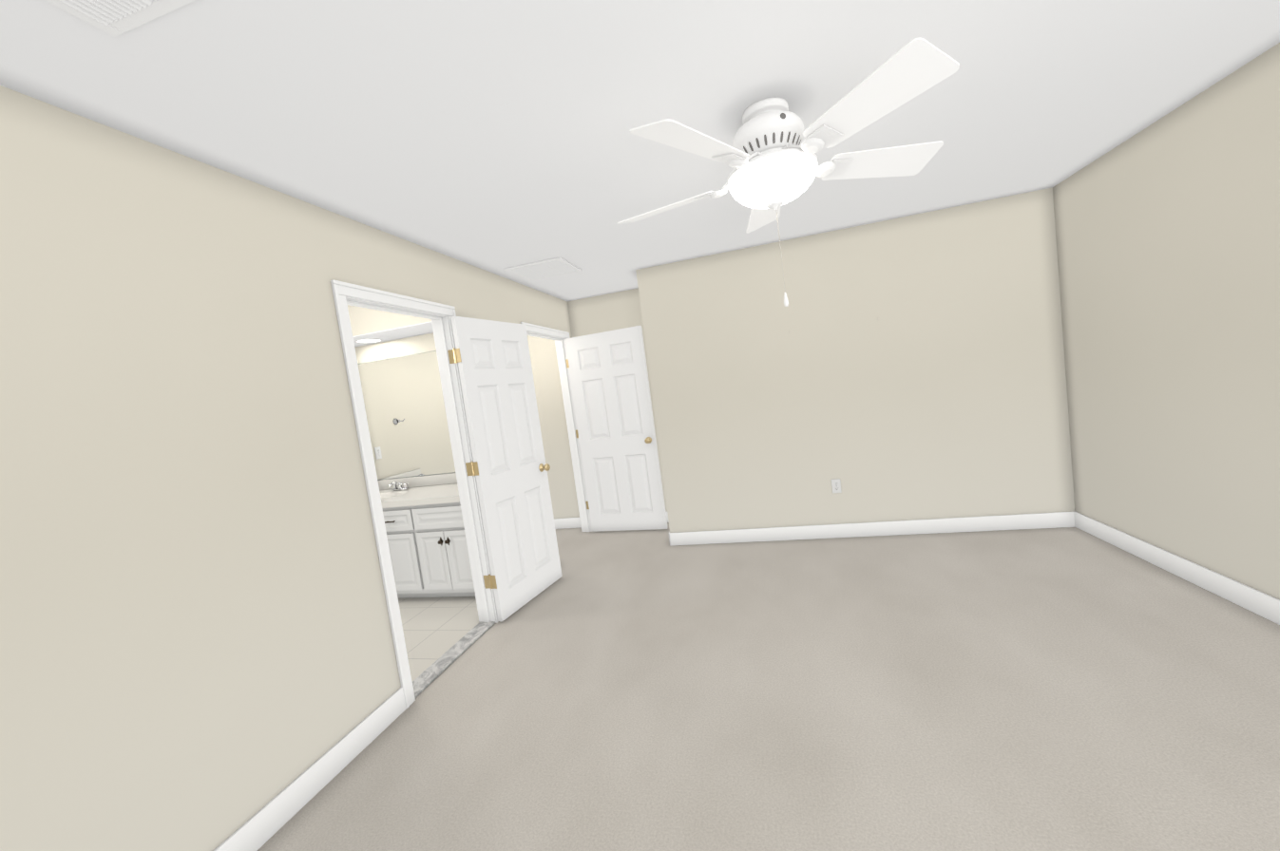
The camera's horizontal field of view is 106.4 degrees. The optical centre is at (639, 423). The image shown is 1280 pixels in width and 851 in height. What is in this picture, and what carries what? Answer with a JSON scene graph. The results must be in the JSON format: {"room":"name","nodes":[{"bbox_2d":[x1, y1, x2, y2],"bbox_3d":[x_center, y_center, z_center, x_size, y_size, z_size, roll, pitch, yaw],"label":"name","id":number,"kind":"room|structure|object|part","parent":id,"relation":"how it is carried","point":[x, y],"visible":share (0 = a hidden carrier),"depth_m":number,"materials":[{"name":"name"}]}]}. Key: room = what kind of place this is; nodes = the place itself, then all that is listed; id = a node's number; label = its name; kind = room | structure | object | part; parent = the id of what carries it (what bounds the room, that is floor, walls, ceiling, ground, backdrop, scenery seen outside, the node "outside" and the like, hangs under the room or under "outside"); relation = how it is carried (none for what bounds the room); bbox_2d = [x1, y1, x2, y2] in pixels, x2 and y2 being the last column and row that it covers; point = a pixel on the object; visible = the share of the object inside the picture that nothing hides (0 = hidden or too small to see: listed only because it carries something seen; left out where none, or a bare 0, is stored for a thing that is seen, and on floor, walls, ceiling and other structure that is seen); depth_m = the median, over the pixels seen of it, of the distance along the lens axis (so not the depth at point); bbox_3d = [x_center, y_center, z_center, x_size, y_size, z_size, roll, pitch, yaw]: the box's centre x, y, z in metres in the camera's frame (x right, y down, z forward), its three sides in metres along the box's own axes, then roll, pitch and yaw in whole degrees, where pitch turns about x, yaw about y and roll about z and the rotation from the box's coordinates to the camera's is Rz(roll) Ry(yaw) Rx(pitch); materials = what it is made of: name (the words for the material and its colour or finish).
{"room":"empty bedroom","nodes":[
{"label":"empty bedroom","id":0,"kind":"room"},
{"bbox_2d":[0,85,572,850],"bbox_3d":[-1.345,0.198,2.440,0.115,2.440,5.630,-6,4,15],"label":"wall","id":1,"kind":"structure","parent":0,"point":[196,646],"depth_m":1.55,"materials":[{"name":"paint"}]},
{"bbox_2d":[213,687,406,850],"bbox_3d":[-1.487,1.487,1.074,0.014,0.115,2.670,-6,4,15],"label":"baseboard","id":2,"kind":"structure","parent":1,"relation":"attached to","point":[264,825],"depth_m":1.87,"materials":[{"name":"white wood"}]},
{"bbox_2d":[346,300,441,320],"bbox_3d":[-1.373,-0.634,2.686,0.034,0.011,0.779,-6,4,15],"label":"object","id":3,"kind":"object","parent":1,"relation":"attached to","point":[358,304],"visible":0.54,"depth_m":2.64,"materials":[{"name":"white"}]},
{"bbox_2d":[330,279,498,708],"bbox_3d":[-1.245,0.333,2.752,0.145,2.104,0.917,-6,4,15],"label":"door frame","id":4,"kind":"structure","parent":1,"relation":"attached to","point":[466,449],"depth_m":2.41,"materials":[{"name":"white wood"}]},
{"bbox_2d":[447,316,562,621],"bbox_3d":[-0.915,0.273,3.434,0.173,2.013,0.746,-6,4,24],"label":"door","id":5,"kind":"structure","parent":1,"relation":"in","point":[508,468],"depth_m":3.36,"materials":[{"name":"white wood"}]},
{"bbox_3d":[-0.734,0.338,3.703,0.069,0.064,0.064,-6,4,23],"label":"knob","id":6,"kind":"part","parent":5,"relation":"part of","materials":[{"name":"gold metal"}]},
{"bbox_2d":[526,332,562,341],"bbox_3d":[-0.920,-0.819,4.503,0.034,0.011,0.880,-6,4,15],"label":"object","id":7,"kind":"object","parent":1,"relation":"attached to","point":[542,336],"visible":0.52,"depth_m":4.52,"materials":[{"name":"white wood"}]},
{"bbox_2d":[520,322,592,532],"bbox_3d":[-0.792,0.147,4.570,0.145,2.104,1.018,-6,4,15],"label":"door frame","id":8,"kind":"structure","parent":1,"relation":"attached to","point":[570,433],"depth_m":4.98,"materials":[{"name":"white wood"}]},
{"bbox_2d":[559,340,589,532],"bbox_3d":[-0.684,0.139,4.992,0.034,2.035,0.011,-6,4,15],"label":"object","id":9,"kind":"object","parent":1,"relation":"attached to","point":[574,435],"visible":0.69,"depth_m":4.99,"materials":[{"name":"white wood"}]},
{"bbox_2d":[565,325,668,532],"bbox_3d":[-0.266,0.091,4.828,0.861,2.013,0.173,-6,4,19],"label":"entry door","id":10,"kind":"structure","parent":1,"relation":"in","point":[615,433],"depth_m":4.80,"materials":[{"name":"white wood"}]},
{"bbox_3d":[0.078,0.164,4.670,0.064,0.064,0.069,-6,4,19],"label":"knob","id":11,"kind":"part","parent":10,"relation":"part of","materials":[{"name":"gold metal"}]},
{"bbox_2d":[354,332,450,480],"bbox_3d":[-2.234,0.180,4.390,2.570,2.440,0.132,-6,4,15],"label":"wall","id":12,"kind":"structure","parent":0,"point":[402,347],"depth_m":4.22,"materials":[{"name":"paint"}]},
{"bbox_2d":[398,596,478,681],"bbox_3d":[-2.626,1.642,2.249,2.570,0.064,4.660,-6,4,15],"label":"floor","id":13,"kind":"structure","parent":0,"point":[434,629],"depth_m":3.27,"materials":[{"name":"beige tile"}]},
{"bbox_2d":[377,473,475,598],"bbox_3d":[-1.721,0.917,3.947,1.516,0.900,0.617,-6,4,15],"label":"bathroom vanity","id":14,"kind":"object","parent":13,"relation":"on","point":[426,534],"visible":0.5,"depth_m":3.66,"materials":[{"name":"white wood"}]},
{"bbox_3d":[-1.923,0.754,3.680,0.084,0.011,0.027,-6,4,15],"label":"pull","id":15,"kind":"part","parent":14,"relation":"part of","materials":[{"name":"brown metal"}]},
{"bbox_3d":[-1.908,0.751,3.699,0.350,0.160,0.018,-6,4,15],"label":"drawer","id":16,"kind":"part","parent":14,"relation":"part of","materials":[{"name":"white wood"}]},
{"bbox_3d":[-1.853,1.076,3.719,0.305,0.450,0.018,-6,4,15],"label":"door","id":17,"kind":"part","parent":14,"relation":"part of","materials":[{"name":"white wood"}]},
{"bbox_2d":[357,350,455,480],"bbox_3d":[-1.833,-0.087,4.189,1.402,1.076,0.008,-6,4,15],"label":"bathroom mirror","id":18,"kind":"object","parent":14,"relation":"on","point":[405,409],"visible":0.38,"depth_m":4.25,"materials":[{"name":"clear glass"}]},
{"bbox_2d":[377,477,475,514],"bbox_3d":[-1.758,0.620,3.937,1.516,0.122,0.595,-6,4,15],"label":"countertop","id":19,"kind":"structure","parent":14,"relation":"on","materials":[{"name":"white stone"}]},
{"bbox_2d":[387,481,409,491],"bbox_3d":[-2.130,0.547,4.171,0.212,0.087,0.154,-6,4,15],"label":"faucet","id":20,"kind":"object","parent":19,"relation":"on","point":[397,487],"depth_m":4.20,"materials":[{"name":"silver metal"}]},
{"bbox_3d":[-1.564,1.043,3.643,0.245,0.450,0.018,-6,4,15],"label":"door","id":21,"kind":"part","parent":14,"relation":"part of","materials":[{"name":"white wood"}]},
{"bbox_3d":[-1.499,0.887,3.585,0.036,0.070,0.032,-6,4,15],"label":"knob","id":22,"kind":"part","parent":14,"relation":"part of","materials":[{"name":"brown metal"}]},
{"bbox_3d":[-1.440,0.880,3.570,0.036,0.070,0.032,-6,4,15],"label":"knob","id":23,"kind":"part","parent":14,"relation":"part of","materials":[{"name":"brown metal"}]},
{"bbox_3d":[-1.323,1.016,3.581,0.245,0.450,0.018,-6,4,15],"label":"door","id":24,"kind":"part","parent":14,"relation":"part of","materials":[{"name":"white wood"}]},
{"bbox_2d":[527,287,667,518],"bbox_3d":[-1.433,0.003,5.419,3.634,2.440,0.120,-6,4,15],"label":"wall","id":25,"kind":"structure","parent":0,"point":[605,313],"depth_m":5.20,"materials":[{"name":"paint"}]},
{"bbox_2d":[554,517,581,529],"bbox_3d":[-1.809,1.218,5.568,2.570,0.115,0.014,-6,4,15],"label":"baseboard","id":26,"kind":"structure","parent":25,"relation":"attached to","point":[567,523],"depth_m":5.30,"materials":[{"name":"white wood"}]},
{"bbox_2d":[0,0,1279,301],"bbox_3d":[-0.756,-1.133,2.142,6.827,0.080,5.900,-6,4,15],"label":"ceiling","id":27,"kind":"structure","parent":0,"point":[496,137],"depth_m":1.71,"materials":[{"name":"white paint"}]},
{"bbox_2d":[44,0,195,37],"bbox_3d":[-1.149,-0.953,0.974,0.370,0.013,0.320,-6,4,15],"label":"ceiling vent","id":28,"kind":"object","parent":27,"relation":"in","point":[114,18],"visible":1,"depth_m":1.11,"materials":[{"name":"white metal"}]},
{"bbox_2d":[347,305,431,336],"bbox_3d":[-1.935,-0.907,3.924,1.522,0.304,0.410,-6,4,15],"label":"soffit","id":29,"kind":"structure","parent":27,"relation":"attached to","point":[364,320],"depth_m":3.76,"materials":[{"name":"paint"}]},
{"bbox_2d":[352,321,433,347],"bbox_3d":[-1.914,-0.754,3.934,1.522,0.006,0.410,-6,4,15],"label":"soffit","id":30,"kind":"structure","parent":29,"relation":"attached to","point":[410,331],"depth_m":3.91,"materials":[{"name":"white paint"}]},
{"bbox_2d":[355,338,382,343],"bbox_3d":[-2.308,-0.706,4.074,0.204,0.004,0.204,-6,4,15],"label":"recessed light","id":31,"kind":"object","parent":30,"relation":"attached to","point":[372,340],"visible":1,"depth_m":4.06,"materials":[{"name":"white"}]},
{"bbox_2d":[504,257,581,281],"bbox_3d":[-0.743,-1.199,3.732,0.450,0.010,0.450,-6,4,15],"label":"ceiling vent","id":32,"kind":"object","parent":27,"relation":"in","point":[545,269],"visible":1,"depth_m":3.70,"materials":[{"name":"white metal"}]},
{"bbox_2d":[617,38,959,306],"bbox_3d":[0.548,-0.861,1.961,1.355,0.773,1.309,-6,4,15],"label":"ceiling fan","id":33,"kind":"object","parent":27,"relation":"hanging from","point":[769,159],"visible":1,"depth_m":1.77,"materials":[{"name":"white"}]},
{"bbox_3d":[0.126,-0.969,2.154,0.471,0.056,0.263,-6,4,15],"label":"blade","id":34,"kind":"part","parent":33,"relation":"part of","materials":[{"name":"white wood"}]},
{"bbox_3d":[0.177,-0.937,1.601,0.366,0.056,0.450,-6,4,15],"label":"blade","id":35,"kind":"part","parent":33,"relation":"part of","materials":[{"name":"white wood"}]},
{"bbox_3d":[0.609,-1.047,2.366,0.179,0.056,0.460,-6,4,15],"label":"blade","id":36,"kind":"part","parent":33,"relation":"part of","materials":[{"name":"white"}]},
{"bbox_3d":[0.510,-1.122,1.904,0.276,0.138,0.276,-6,4,15],"label":"motor","id":37,"kind":"part","parent":33,"relation":"part of","materials":[{"name":"white metal"}]},
{"bbox_3d":[0.533,-0.943,1.917,0.344,0.117,0.344,-6,4,15],"label":"lamp shade","id":38,"kind":"part","parent":33,"relation":"part of","materials":[{"name":"white glass"}]},
{"bbox_3d":[0.569,-0.695,1.933,0.004,0.331,0.004,-6,4,15],"label":"chain","id":39,"kind":"part","parent":33,"relation":"part of","materials":[{"name":"silver metal"}]},
{"bbox_3d":[0.594,-0.504,1.946,0.019,0.058,0.019,-6,4,15],"label":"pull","id":40,"kind":"part","parent":33,"relation":"part of","materials":[{"name":"white plastic"}]},
{"bbox_3d":[0.722,-1.001,1.482,0.389,0.056,0.436,-6,4,15],"label":"blade","id":41,"kind":"part","parent":33,"relation":"part of","materials":[{"name":"white wood"}]},
{"bbox_3d":[0.987,-1.069,1.969,0.469,0.056,0.294,-6,4,15],"label":"blade","id":42,"kind":"part","parent":33,"relation":"part of","materials":[{"name":"white wood"}]},
{"bbox_2d":[257,522,1279,850],"bbox_3d":[-0.429,1.350,2.314,6.827,0.060,5.900,-6,4,15],"label":"floor","id":43,"kind":"structure","parent":0,"point":[999,690],"depth_m":1.96,"materials":[{"name":"beige carpet"}]},
{"bbox_2d":[412,621,495,698],"bbox_3d":[-1.111,1.367,2.825,0.111,0.014,0.777,-6,4,15],"label":"threshold","id":44,"kind":"object","parent":43,"relation":"on","point":[431,674],"visible":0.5,"depth_m":2.79,"materials":[{"name":"grey stone"}]},
{"bbox_2d":[437,319,490,622],"bbox_3d":[-1.149,0.329,3.126,0.034,2.035,0.011,-6,4,15],"label":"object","id":45,"kind":"object","parent":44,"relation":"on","point":[463,466],"visible":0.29,"depth_m":3.12,"materials":[{"name":"white wood"}]},
{"bbox_2d":[635,187,1074,533],"bbox_3d":[1.690,-0.326,4.230,3.043,2.440,0.850,-6,4,15],"label":"wall","id":46,"kind":"structure","parent":0,"point":[937,390],"depth_m":3.76,"materials":[{"name":"paint"}]},
{"bbox_2d":[831,478,841,493],"bbox_3d":[1.599,0.508,3.894,0.070,0.115,0.006,-6,4,15],"label":"outlet","id":47,"kind":"object","parent":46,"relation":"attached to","point":[836,484],"visible":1,"depth_m":3.89,"materials":[{"name":"white plastic"}]},
{"bbox_2d":[668,511,1074,546],"bbox_3d":[1.731,0.867,3.894,3.057,0.115,0.014,-6,4,15],"label":"baseboard","id":48,"kind":"structure","parent":46,"relation":"attached to","point":[1055,520],"depth_m":3.83,"materials":[{"name":"white wood"}]},
{"bbox_2d":[1052,42,1279,599],"bbox_3d":[2.604,-0.250,1.395,0.120,2.440,5.900,-6,4,15],"label":"wall","id":49,"kind":"structure","parent":0,"point":[1168,237],"depth_m":2.45,"materials":[{"name":"paint"}]},
{"bbox_2d":[1073,511,1279,625],"bbox_3d":[2.607,0.942,1.154,0.014,0.115,4.900,-6,4,15],"label":"baseboard","id":50,"kind":"structure","parent":49,"relation":"attached to","point":[1253,601],"depth_m":2.57,"materials":[{"name":"white wood"}]}
]}

